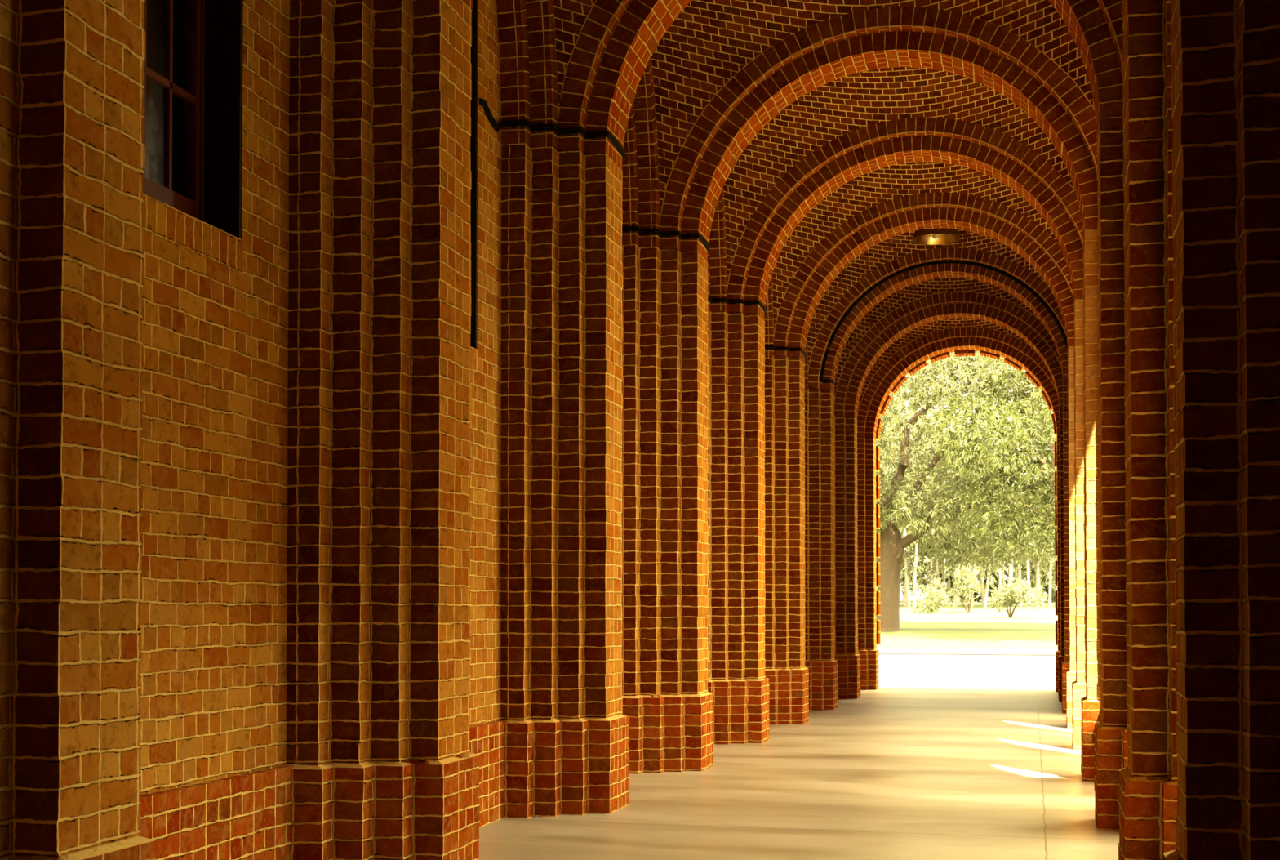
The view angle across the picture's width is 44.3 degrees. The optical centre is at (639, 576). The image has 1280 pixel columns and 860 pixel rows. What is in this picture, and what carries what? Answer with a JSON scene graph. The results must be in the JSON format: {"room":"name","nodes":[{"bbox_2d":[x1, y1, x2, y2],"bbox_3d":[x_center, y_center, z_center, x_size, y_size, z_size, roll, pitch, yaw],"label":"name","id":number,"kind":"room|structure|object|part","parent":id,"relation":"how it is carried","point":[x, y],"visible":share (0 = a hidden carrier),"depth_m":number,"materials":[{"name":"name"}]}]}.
{"room":"arched brick walkway","nodes":[
{"label":"arched brick walkway","id":0,"kind":"room"},
{"bbox_2d":[138,0,808,859],"bbox_3d":[-0.059,-1.654,12.758,0.610,6.555,16.159,0,-1,14],"label":"wall","id":1,"kind":"structure","parent":0,"point":[215,778],"depth_m":6.47,"materials":[{"name":"brick"}]},
{"bbox_2d":[142,0,242,238],"bbox_3d":[-1.904,-2.467,6.045,0.336,2.170,0.912,0,-1,14],"label":"window","id":2,"kind":"structure","parent":1,"relation":"in","point":[193,60],"depth_m":6.42,"materials":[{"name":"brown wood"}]},
{"bbox_3d":[-1.880,-2.480,6.261,0.004,1.905,0.384,0,-1,14],"label":"glass","id":3,"kind":"part","parent":2,"relation":"part of","materials":[{"name":"black glass"}]},
{"bbox_3d":[-1.877,-2.462,6.260,0.035,2.066,0.424,0,-1,14],"label":"sash","id":4,"kind":"part","parent":2,"relation":"part of","materials":[{"name":"brown wood"}]},
{"bbox_3d":[-1.934,-2.467,6.052,0.095,2.170,0.904,0,-1,14],"label":"frame","id":5,"kind":"part","parent":2,"relation":"part of","materials":[{"name":"brown wood"}]},
{"bbox_3d":[-1.796,-2.458,6.479,0.336,2.166,0.016,0,-1,14],"label":"casing","id":6,"kind":"part","parent":2,"relation":"part of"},
{"bbox_3d":[-1.890,-1.316,6.017,0.326,0.132,0.910,0,-1,14],"label":"sill","id":7,"kind":"part","parent":1,"relation":"part of","materials":[{"name":"brick"}]},
{"bbox_2d":[470,0,477,348],"bbox_3d":[-1.223,-2.410,8.765,0.336,2.170,0.912,0,-1,14],"label":"window","id":8,"kind":"structure","parent":1,"relation":"in","point":[473,138],"depth_m":9.15,"materials":[{"name":"brown wood"}]},
{"bbox_3d":[-1.209,-1.259,8.737,0.326,0.132,0.910,0,-1,14],"label":"sill","id":9,"kind":"part","parent":1,"relation":"part of","materials":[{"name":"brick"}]},
{"bbox_2d":[552,0,595,110],"bbox_3d":[0.927,-3.757,8.265,3.530,1.920,2.190,0,-1,14],"label":"ceiling","id":10,"kind":"structure","parent":0,"point":[570,15],"depth_m":9.69,"materials":[{"name":"brick"}]},
{"bbox_2d":[478,687,1119,859],"bbox_3d":[1.822,1.588,11.265,4.950,0.200,31.200,0,-1,14],"label":"floor","id":11,"kind":"structure","parent":0,"point":[885,773],"depth_m":10.34,"materials":[{"name":"concrete"}]},
{"bbox_2d":[0,0,155,859],"bbox_3d":[-1.833,-0.663,4.545,0.710,4.140,1.135,0,-1,14],"label":"brick pier","id":12,"kind":"object","parent":11,"relation":"on","point":[73,148],"visible":1,"depth_m":4.32,"materials":[{"name":"red brick"}]},
{"bbox_2d":[285,0,479,859],"bbox_3d":[-1.153,-0.606,7.261,0.710,4.140,1.135,0,-1,14],"label":"brick pier","id":13,"kind":"object","parent":11,"relation":"on","point":[384,767],"visible":0.97,"depth_m":6.92,"materials":[{"name":"red brick"}]},
{"bbox_2d":[462,0,472,10],"bbox_3d":[0.588,-3.572,6.908,3.549,1.768,0.624,0,-1,14],"label":"brick arch","id":14,"kind":"object","parent":13,"relation":"on","point":[468,2],"visible":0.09,"depth_m":7.41,"materials":[{"name":"red brick"}]},
{"bbox_2d":[500,143,629,817],"bbox_3d":[-0.471,-0.549,9.986,0.710,4.140,1.135,0,-1,14],"label":"brick pier","id":15,"kind":"object","parent":11,"relation":"on","point":[566,740],"visible":0.97,"depth_m":9.63,"materials":[{"name":"brown brick"}]},
{"bbox_2d":[557,0,1123,169],"bbox_3d":[1.267,-3.516,9.614,3.548,1.769,0.624,0,-1,14],"label":"brick arch","id":16,"kind":"object","parent":15,"relation":"on","point":[616,41],"visible":0.87,"depth_m":9.71,"materials":[{"name":"red brick"}]},
{"bbox_2d":[479,97,626,157],"bbox_3d":[-0.509,-2.730,9.649,1.259,0.124,0.263,1,-2,-39],"label":"cable","id":17,"kind":"object","parent":16,"relation":"attached to","point":[513,122],"visible":1,"depth_m":9.62,"materials":[{"name":"black rubber"}]},
{"bbox_2d":[622,244,713,773],"bbox_3d":[0.195,-0.487,12.644,0.710,4.153,1.135,0,-1,14],"label":"brick pier","id":18,"kind":"object","parent":11,"relation":"on","point":[668,702],"visible":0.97,"depth_m":12.30,"materials":[{"name":"brown brick"}]},
{"bbox_2d":[659,6,1097,261],"bbox_3d":[1.930,-3.461,12.272,3.545,1.769,0.624,0,-1,14],"label":"brick arch","id":19,"kind":"object","parent":18,"relation":"on","point":[988,54],"visible":0.91,"depth_m":12.13,"materials":[{"name":"red brick"}]},
{"bbox_2d":[622,226,710,251],"bbox_3d":[0.167,-2.674,12.315,1.231,0.124,0.263,1,-2,-39],"label":"cable","id":20,"kind":"object","parent":19,"relation":"attached to","point":[655,231],"visible":0.69,"depth_m":12.34,"materials":[{"name":"black rubber"}]},
{"bbox_2d":[707,310,769,744],"bbox_3d":[0.874,-0.431,15.359,0.710,4.190,1.135,0,-1,14],"label":"brick pier","id":21,"kind":"object","parent":11,"relation":"on","point":[738,683],"visible":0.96,"depth_m":15.04,"materials":[{"name":"brown brick"}]},
{"bbox_2d":[726,116,1083,319],"bbox_3d":[2.611,-3.424,14.987,3.550,1.770,0.624,0,-1,14],"label":"brick arch","id":22,"kind":"object","parent":21,"relation":"on","point":[993,153],"visible":0.92,"depth_m":14.86,"materials":[{"name":"red brick"}]},
{"bbox_2d":[707,295,767,314],"bbox_3d":[0.837,-2.618,15.023,1.255,0.124,0.263,1,-2,-39],"label":"cable","id":23,"kind":"object","parent":22,"relation":"attached to","point":[717,300],"visible":0.63,"depth_m":15.06,"materials":[{"name":"black rubber"}]},
{"bbox_2d":[764,354,808,724],"bbox_3d":[1.554,-0.381,18.075,0.710,4.218,1.135,0,-1,14],"label":"brick pier","id":24,"kind":"object","parent":11,"relation":"on","point":[786,671],"visible":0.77,"depth_m":17.77,"materials":[{"name":"brown brick"}]},
{"bbox_2d":[773,191,1074,361],"bbox_3d":[3.292,-3.388,17.703,3.548,1.770,0.624,0,-1,14],"label":"brick arch","id":25,"kind":"object","parent":24,"relation":"on","point":[877,224],"visible":0.9,"depth_m":17.57,"materials":[{"name":"red brick"}]},
{"bbox_2d":[764,345,806,358],"bbox_3d":[1.517,-2.561,17.739,1.255,0.124,0.263,1,-2,-39],"label":"cable","id":26,"kind":"object","parent":25,"relation":"attached to","point":[766,347],"visible":0.51,"depth_m":17.79,"materials":[{"name":"black rubber"}]},
{"bbox_2d":[804,388,838,710],"bbox_3d":[2.234,-0.323,20.790,0.710,4.240,1.135,0,-1,14],"label":"brick pier","id":27,"kind":"object","parent":11,"relation":"on","point":[821,663],"visible":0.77,"depth_m":20.50,"materials":[{"name":"brown brick"}]},
{"bbox_2d":[808,247,1067,392],"bbox_3d":[3.970,-3.341,20.419,3.548,1.771,0.624,0,-1,14],"label":"brick arch","id":28,"kind":"object","parent":27,"relation":"on","point":[913,276],"visible":0.73,"depth_m":20.30,"materials":[{"name":"red brick"}]},
{"bbox_2d":[819,259,1067,384],"bbox_3d":[3.930,-3.260,20.257,3.221,1.611,0.172,0,-1,14],"label":"conduit","id":29,"kind":"object","parent":28,"relation":"attached to","point":[956,261],"visible":0.93,"depth_m":20.24,"materials":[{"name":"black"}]},
{"bbox_2d":[834,415,860,698],"bbox_3d":[2.918,-0.249,23.525,0.710,4.233,1.135,0,-1,14],"label":"brick pier","id":30,"kind":"object","parent":11,"relation":"on","point":[846,480],"visible":0.59,"depth_m":23.24,"materials":[{"name":"brown brick"}]},
{"bbox_2d":[834,290,1062,418],"bbox_3d":[4.654,-3.263,23.154,3.548,1.770,0.624,0,-1,14],"label":"brick arch","id":31,"kind":"object","parent":30,"relation":"on","point":[913,314],"visible":0.87,"depth_m":23.03,"materials":[{"name":"red brick"}]},
{"bbox_2d":[857,436,879,689],"bbox_3d":[3.618,-0.179,26.319,0.710,4.236,1.135,0,-1,14],"label":"brick pier","id":32,"kind":"object","parent":11,"relation":"on","point":[868,651],"visible":0.54,"depth_m":26.04,"materials":[{"name":"brown brick"}]},
{"bbox_2d":[857,326,1059,439],"bbox_3d":[5.354,-3.195,25.947,3.549,1.770,0.624,0,-1,14],"label":"brick arch","id":33,"kind":"object","parent":32,"relation":"on","point":[926,346],"visible":0.83,"depth_m":25.83,"materials":[{"name":"red brick"}]},
{"bbox_2d":[1055,432,1060,691],"bbox_3d":[7.091,-0.197,25.449,0.710,4.236,1.135,0,-1,14],"label":"brick pier","id":34,"kind":"object","parent":11,"relation":"on","point":[1058,651],"visible":0.09,"depth_m":25.33,"materials":[{"name":"brown brick"}]},
{"bbox_2d":[1057,409,1064,701],"bbox_3d":[6.391,-0.267,22.657,0.710,4.233,1.135,0,-1,14],"label":"brick pier","id":35,"kind":"object","parent":11,"relation":"on","point":[1060,658],"visible":0.16,"depth_m":22.54,"materials":[{"name":"brown brick"}]},
{"bbox_2d":[1061,381,1069,712],"bbox_3d":[5.707,-0.341,19.921,0.710,4.240,1.135,0,-1,14],"label":"brick pier","id":36,"kind":"object","parent":11,"relation":"on","point":[1065,664],"visible":0.08,"depth_m":19.81,"materials":[{"name":"brown brick"}]},
{"bbox_2d":[1066,346,1075,728],"bbox_3d":[5.027,-0.399,17.206,0.710,4.218,1.135,0,-1,14],"label":"brick pier","id":37,"kind":"object","parent":11,"relation":"on","point":[1071,673],"visible":0.12,"depth_m":17.09,"materials":[{"name":"brown brick"}]},
{"bbox_2d":[1071,297,1085,749],"bbox_3d":[4.347,-0.450,14.490,0.710,4.190,1.136,0,-1,14],"label":"brick pier","id":38,"kind":"object","parent":11,"relation":"on","point":[1078,686],"visible":0.17,"depth_m":14.37,"materials":[{"name":"brown brick"}]},
{"bbox_2d":[1080,228,1100,781],"bbox_3d":[3.668,-0.505,11.774,0.710,4.153,1.135,0,-1,14],"label":"brick pier","id":39,"kind":"object","parent":11,"relation":"on","point":[1091,703],"visible":0.14,"depth_m":11.65,"materials":[{"name":"brown brick"}]},
{"bbox_2d":[1093,115,1127,830],"bbox_3d":[3.003,-0.567,9.117,0.710,4.140,1.135,0,-1,14],"label":"brick pier","id":40,"kind":"object","parent":11,"relation":"on","point":[1110,733],"visible":0.26,"depth_m":8.99,"materials":[{"name":"brown brick"}]},
{"bbox_2d":[1118,0,1177,859],"bbox_3d":[2.333,-0.623,6.441,0.710,4.140,1.135,0,-1,14],"label":"brick pier","id":41,"kind":"object","parent":11,"relation":"on","point":[1148,785],"visible":0.47,"depth_m":6.30,"materials":[{"name":"brown brick"}]},
{"bbox_2d":[1163,0,1279,859],"bbox_3d":[1.767,-0.671,4.181,0.710,4.140,1.034,0,-1,14],"label":"brick pier","id":42,"kind":"object","parent":11,"relation":"on","point":[1225,54],"visible":1,"depth_m":4.08,"materials":[{"name":"brown brick"}]},
{"bbox_2d":[651,0,1094,216],"bbox_3d":[1.599,-3.701,10.947,3.530,1.920,2.140,0,-1,14],"label":"ceiling","id":43,"kind":"structure","parent":0,"point":[708,42],"depth_m":12.06,"materials":[{"name":"brick"}]},
{"bbox_2d":[723,66,1074,284],"bbox_3d":[2.271,-3.655,13.634,3.530,1.920,2.200,0,-1,14],"label":"ceiling","id":44,"kind":"structure","parent":0,"point":[839,107],"depth_m":14.59,"materials":[{"name":"brick"}]},
{"bbox_2d":[772,161,1059,329],"bbox_3d":[2.951,-3.618,16.350,3.530,1.920,2.200,0,-1,14],"label":"ceiling","id":45,"kind":"structure","parent":0,"point":[864,192],"depth_m":17.38,"materials":[{"name":"brick"}]},
{"bbox_2d":[807,228,1045,365],"bbox_3d":[3.631,-3.576,19.066,3.530,1.920,2.200,0,-1,14],"label":"ceiling","id":46,"kind":"structure","parent":0,"point":[890,249],"depth_m":20.21,"materials":[{"name":"brick"}]},
{"bbox_2d":[911,227,960,244],"bbox_3d":[3.560,-4.289,18.892,0.576,0.479,0.576,0,-1,14],"label":"ceiling lamp","id":47,"kind":"object","parent":46,"relation":"hanging from","point":[939,236],"visible":0.74,"depth_m":18.99,"materials":[{"name":"gold metal"}]},
{"bbox_3d":[3.560,-4.109,18.888,0.096,0.112,0.096,0,-1,14],"label":"bulb","id":48,"kind":"part","parent":47,"relation":"part of","materials":[{"name":"white glass"}]},
{"bbox_2d":[834,277,1036,396],"bbox_3d":[4.313,-3.514,21.791,3.530,1.920,2.220,0,-1,14],"label":"ceiling","id":49,"kind":"structure","parent":0,"point":[930,286],"depth_m":22.91,"materials":[{"name":"brick"}]},
{"bbox_2d":[857,317,1027,412],"bbox_3d":[5.005,-3.441,24.555,3.530,1.920,2.280,0,-1,14],"label":"ceiling","id":50,"kind":"structure","parent":0,"point":[938,325],"depth_m":25.73,"materials":[{"name":"brick"}]},
{"bbox_2d":[857,349,1057,644],"bbox_3d":[5.534,-1.448,26.267,5.200,6.900,0.340,0,-1,14],"label":"wall","id":51,"kind":"structure","parent":0,"point":[959,353],"depth_m":26.43,"materials":[{"name":"brick"}]},
{"label":"outside","id":52,"kind":"structure","parent":0,"visible":0},
{"bbox_2d":[876,598,1057,648],"bbox_3d":[37.641,2.902,150.384,320.000,3.000,209.900,0,-1,14],"label":"lawn","id":53,"kind":"structure","parent":52,"point":[1044,616],"depth_m":60.48,"materials":[{"name":"green plant"}]},
{"bbox_2d":[875,441,910,534],"bbox_3d":[12.977,-3.807,97.545,7.370,12.167,5.208,0,-1,22],"label":"tree","id":54,"kind":"object","parent":53,"relation":"on","point":[900,442],"visible":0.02,"depth_m":96.08,"materials":[{"name":"green plant"}]},
{"bbox_2d":[886,466,926,591],"bbox_3d":[17.478,-3.450,110.617,6.174,11.507,5.092,0,-1,-2],"label":"tree","id":55,"kind":"object","parent":53,"relation":"on","point":[901,585],"visible":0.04,"depth_m":109.96,"materials":[{"name":"green plant"}]},
{"bbox_2d":[875,385,942,595],"bbox_3d":[19.108,-6.879,127.066,14.996,18.310,16.111,0,-1,14],"label":"tree","id":56,"kind":"object","parent":53,"relation":"on","point":[911,411],"visible":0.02,"depth_m":125.34,"materials":[{"name":"green plant"}]},
{"bbox_2d":[883,436,935,552],"bbox_3d":[15.193,-3.516,98.563,6.986,11.534,4.938,0,-1,-17],"label":"tree","id":57,"kind":"object","parent":53,"relation":"on","point":[908,546],"visible":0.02,"depth_m":98.82,"materials":[{"name":"green plant"}]},
{"bbox_2d":[881,424,944,606],"bbox_3d":[16.357,-3.803,99.637,6.501,12.118,5.363,0,-1,-21],"label":"tree","id":58,"kind":"object","parent":53,"relation":"on","point":[907,571],"visible":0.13,"depth_m":99.25,"materials":[{"name":"green plant"}]},
{"bbox_2d":[881,410,944,507],"bbox_3d":[15.909,-4.050,97.608,6.161,12.607,5.650,1,-1,-24],"label":"tree","id":59,"kind":"object","parent":53,"relation":"on","point":[904,411],"visible":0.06,"depth_m":97.30,"materials":[{"name":"green plant"}]},
{"bbox_2d":[892,418,940,605],"bbox_3d":[17.458,-3.958,101.728,6.417,12.488,10.488,-1,-1,29],"label":"tree","id":60,"kind":"object","parent":53,"relation":"on","point":[904,597],"visible":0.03,"depth_m":101.58,"materials":[{"name":"green plant"}]},
{"bbox_2d":[883,438,952,607],"bbox_3d":[17.052,-3.212,96.777,4.656,10.876,6.588,-1,-2,41],"label":"tree","id":61,"kind":"object","parent":53,"relation":"on","point":[904,533],"visible":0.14,"depth_m":96.22,"materials":[{"name":"green plant"}]},
{"bbox_2d":[914,519,945,600],"bbox_3d":[19.278,-2.905,104.117,5.002,10.235,4.587,-1,-1,37],"label":"tree","id":62,"kind":"object","parent":53,"relation":"on","point":[922,562],"visible":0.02,"depth_m":104.14,"materials":[{"name":"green plant"}]},
{"bbox_2d":[907,577,960,613],"bbox_3d":[15.425,1.165,82.508,2.787,2.280,2.218,0,-1,14],"label":"shrub","id":63,"kind":"object","parent":53,"relation":"on","point":[933,602],"visible":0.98,"depth_m":82.38,"materials":[{"name":"green plant"}]},
{"bbox_2d":[905,444,964,604],"bbox_3d":[18.777,-3.249,99.873,5.872,10.946,4.844,-1,-2,41],"label":"tree","id":64,"kind":"object","parent":53,"relation":"on","point":[936,565],"visible":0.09,"depth_m":99.15,"materials":[{"name":"green plant"}]},
{"bbox_2d":[912,455,959,604],"bbox_3d":[20.786,-3.002,103.706,8.780,10.454,5.372,-1,-1,35],"label":"tree","id":65,"kind":"object","parent":53,"relation":"on","point":[954,580],"visible":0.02,"depth_m":103.71,"materials":[{"name":"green plant"}]},
{"bbox_2d":[912,430,964,594],"bbox_3d":[19.272,-3.587,101.982,6.009,11.694,9.821,0,-1,13],"label":"tree","id":66,"kind":"object","parent":53,"relation":"on","point":[951,430],"visible":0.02,"depth_m":101.80,"materials":[{"name":"green plant"}]},
{"bbox_2d":[920,417,969,580],"bbox_3d":[21.118,-4.290,106.442,6.448,13.193,5.912,0,-1,7],"label":"tree","id":67,"kind":"object","parent":53,"relation":"on","point":[929,445],"visible":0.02,"depth_m":106.63,"materials":[{"name":"green plant"}]},
{"bbox_2d":[922,435,981,606],"bbox_3d":[21.093,-3.684,97.922,7.178,11.850,5.073,0,-1,-3],"label":"tree","id":68,"kind":"object","parent":53,"relation":"on","point":[938,521],"visible":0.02,"depth_m":97.61,"materials":[{"name":"green plant"}]},
{"bbox_2d":[924,444,981,604],"bbox_3d":[20.365,-3.381,106.714,6.848,11.306,4.840,1,-1,-32],"label":"tree","id":69,"kind":"object","parent":53,"relation":"on","point":[943,568],"visible":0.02,"depth_m":106.95,"materials":[{"name":"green plant"}]},
{"bbox_2d":[927,423,988,607],"bbox_3d":[19.815,-3.587,95.012,5.179,11.556,5.648,0,-1,-7],"label":"tree","id":70,"kind":"object","parent":53,"relation":"on","point":[931,482],"visible":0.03,"depth_m":95.05,"materials":[{"name":"green plant"}]},
{"bbox_2d":[897,400,1032,602],"bbox_3d":[25.018,-5.627,124.019,13.665,16.621,14.179,0,-1,14],"label":"tree","id":71,"kind":"object","parent":53,"relation":"on","point":[926,560],"visible":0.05,"depth_m":122.41,"materials":[{"name":"green plant"}]},
{"bbox_2d":[942,450,989,605],"bbox_3d":[21.846,-3.562,101.262,5.966,11.611,9.752,0,-1,7],"label":"tree","id":72,"kind":"object","parent":53,"relation":"on","point":[981,579],"visible":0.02,"depth_m":101.08,"materials":[{"name":"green plant"}]},
{"bbox_2d":[875,351,1057,631],"bbox_3d":[11.523,-5.001,59.567,17.867,14.487,12.682,0,-1,5],"label":"tree","id":73,"kind":"object","parent":53,"relation":"on","point":[893,510],"visible":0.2,"depth_m":56.94,"materials":[{"name":"green plant"}]},
{"bbox_2d":[951,561,982,612],"bbox_3d":[17.519,0.580,84.308,1.714,2.857,2.187,0,-1,14],"label":"shrub","id":74,"kind":"object","parent":53,"relation":"on","point":[966,586],"visible":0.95,"depth_m":84.15,"materials":[{"name":"green plant"}]},
{"bbox_3d":[17.359,1.187,84.093,0.850,1.635,0.700,1,-1,-24],"label":"stem","id":75,"kind":"part","parent":74,"relation":"part of","materials":[{"name":"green plant"}]},
{"bbox_2d":[944,537,1008,587],"bbox_3d":[22.820,-2.861,105.556,5.436,10.133,4.484,1,-1,-28],"label":"tree","id":76,"kind":"object","parent":53,"relation":"on","point":[950,569],"visible":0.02,"depth_m":105.55,"materials":[{"name":"green plant"}]},
{"bbox_2d":[899,627,1055,630],"bbox_3d":[39.661,1.954,52.971,69.185,0.223,4.092,0,-1,18],"label":"strip","id":77,"kind":"object","parent":53,"relation":"on","point":[900,628],"depth_m":59.82,"materials":[{"name":"beige concrete"}]},
{"bbox_2d":[957,472,1001,602],"bbox_3d":[24.985,-3.640,106.899,7.168,11.833,5.066,-1,-1,23],"label":"tree","id":78,"kind":"object","parent":53,"relation":"on","point":[1000,575],"visible":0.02,"depth_m":106.81,"materials":[{"name":"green plant"}]},
{"bbox_2d":[951,440,1028,608],"bbox_3d":[21.119,-3.774,93.862,5.291,11.955,6.414,0,-1,-3],"label":"tree","id":79,"kind":"object","parent":53,"relation":"on","point":[989,581],"visible":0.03,"depth_m":93.12,"materials":[{"name":"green plant"}]},
{"bbox_2d":[928,356,1057,564],"bbox_3d":[13.655,-3.146,53.294,7.793,11.055,7.755,-1,-2,38],"label":"tree","id":80,"kind":"object","parent":53,"relation":"on","point":[996,443],"visible":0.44,"depth_m":52.99,"materials":[{"name":"green plant"}]},
{"bbox_2d":[971,447,1015,606],"bbox_3d":[22.903,-3.588,99.278,5.674,11.611,5.203,-1,-2,42],"label":"tree","id":81,"kind":"object","parent":53,"relation":"on","point":[1002,572],"visible":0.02,"depth_m":99.00,"materials":[{"name":"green plant"}]},
{"bbox_2d":[995,506,1035,608],"bbox_3d":[21.964,-3.111,92.603,5.416,10.541,8.853,-1,-2,41],"label":"tree","id":82,"kind":"object","parent":53,"relation":"on","point":[1011,571],"visible":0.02,"depth_m":92.46,"materials":[{"name":"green plant"}]},
{"bbox_2d":[988,576,1047,617],"bbox_3d":[17.799,0.993,74.050,2.750,2.067,2.500,0,-1,14],"label":"shrub","id":83,"kind":"object","parent":53,"relation":"on","point":[1015,596],"visible":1,"depth_m":73.70,"materials":[{"name":"green plant"}]},
{"bbox_3d":[17.611,1.476,73.836,0.654,1.091,1.178,-1,-1,24],"label":"stem","id":84,"kind":"part","parent":83,"relation":"part of","materials":[{"name":"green plant"}]},
{"bbox_2d":[993,409,1056,602],"bbox_3d":[31.578,-6.352,120.195,15.077,17.336,13.904,0,-1,14],"label":"tree","id":85,"kind":"object","parent":53,"relation":"on","point":[1043,578],"visible":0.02,"depth_m":118.15,"materials":[{"name":"green plant"}]},
{"bbox_2d":[1005,433,1047,608],"bbox_3d":[23.121,-3.454,93.587,5.044,11.256,5.501,1,-1,-33],"label":"tree","id":86,"kind":"object","parent":53,"relation":"on","point":[1028,561],"visible":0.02,"depth_m":93.33,"materials":[{"name":"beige plant"}]},
{"bbox_2d":[1013,546,1049,605],"bbox_3d":[23.700,-3.286,101.058,5.895,10.987,4.862,0,-1,-17],"label":"tree","id":87,"kind":"object","parent":53,"relation":"on","point":[1015,570],"visible":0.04,"depth_m":100.63,"materials":[{"name":"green plant"}]},
{"bbox_2d":[1007,424,1056,605],"bbox_3d":[24.321,-4.525,98.282,5.991,13.538,7.263,0,-1,16],"label":"tree","id":88,"kind":"object","parent":53,"relation":"on","point":[1030,562],"visible":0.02,"depth_m":98.57,"materials":[{"name":"green plant"}]},
{"bbox_2d":[1013,442,1050,606],"bbox_3d":[22.926,-3.339,96.270,6.704,11.068,4.738,0,-1,-18],"label":"tree","id":89,"kind":"object","parent":53,"relation":"on","point":[1019,570],"visible":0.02,"depth_m":96.41,"materials":[{"name":"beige plant"}]},
{"bbox_2d":[1014,530,1053,606],"bbox_3d":[24.460,-2.697,97.001,8.159,9.715,4.992,0,-1,9],"label":"tree","id":90,"kind":"object","parent":53,"relation":"on","point":[1037,564],"visible":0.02,"depth_m":96.74,"materials":[{"name":"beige plant"}]},
{"bbox_2d":[1029,444,1057,606],"bbox_3d":[25.013,-3.203,96.052,4.617,10.786,6.533,-1,-1,23],"label":"tree","id":91,"kind":"object","parent":53,"relation":"on","point":[1051,543],"visible":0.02,"depth_m":95.47,"materials":[{"name":"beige plant"}]},
{"bbox_2d":[1033,546,1057,586],"bbox_3d":[29.033,-4.077,104.181,6.772,12.622,5.586,0,-1,1],"label":"tree","id":92,"kind":"object","parent":53,"relation":"on","point":[1047,577],"visible":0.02,"depth_m":104.65,"materials":[{"name":"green plant"}]},
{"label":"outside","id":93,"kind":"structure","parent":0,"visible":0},
{"bbox_2d":[878,653,1055,689],"bbox_3d":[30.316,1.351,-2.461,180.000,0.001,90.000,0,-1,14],"label":"pavement","id":94,"kind":"structure","parent":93,"point":[919,671],"depth_m":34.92,"materials":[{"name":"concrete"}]},
{"bbox_2d":[876,648,1057,653],"bbox_3d":[12.135,2.331,48.452,79.988,0.173,0.270,0,-1,14],"label":"kerb","id":95,"kind":"object","parent":94,"relation":"on","point":[881,650],"visible":0.07,"depth_m":48.78,"materials":[{"name":"concrete"}]},
{"bbox_2d":[879,653,1055,655],"bbox_3d":[12.028,2.396,48.023,80.000,0.025,0.590,0,-1,14],"label":"gutter","id":96,"kind":"object","parent":94,"relation":"on","point":[879,653],"visible":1,"depth_m":48.31,"materials":[{"name":"white concrete"}]}
]}

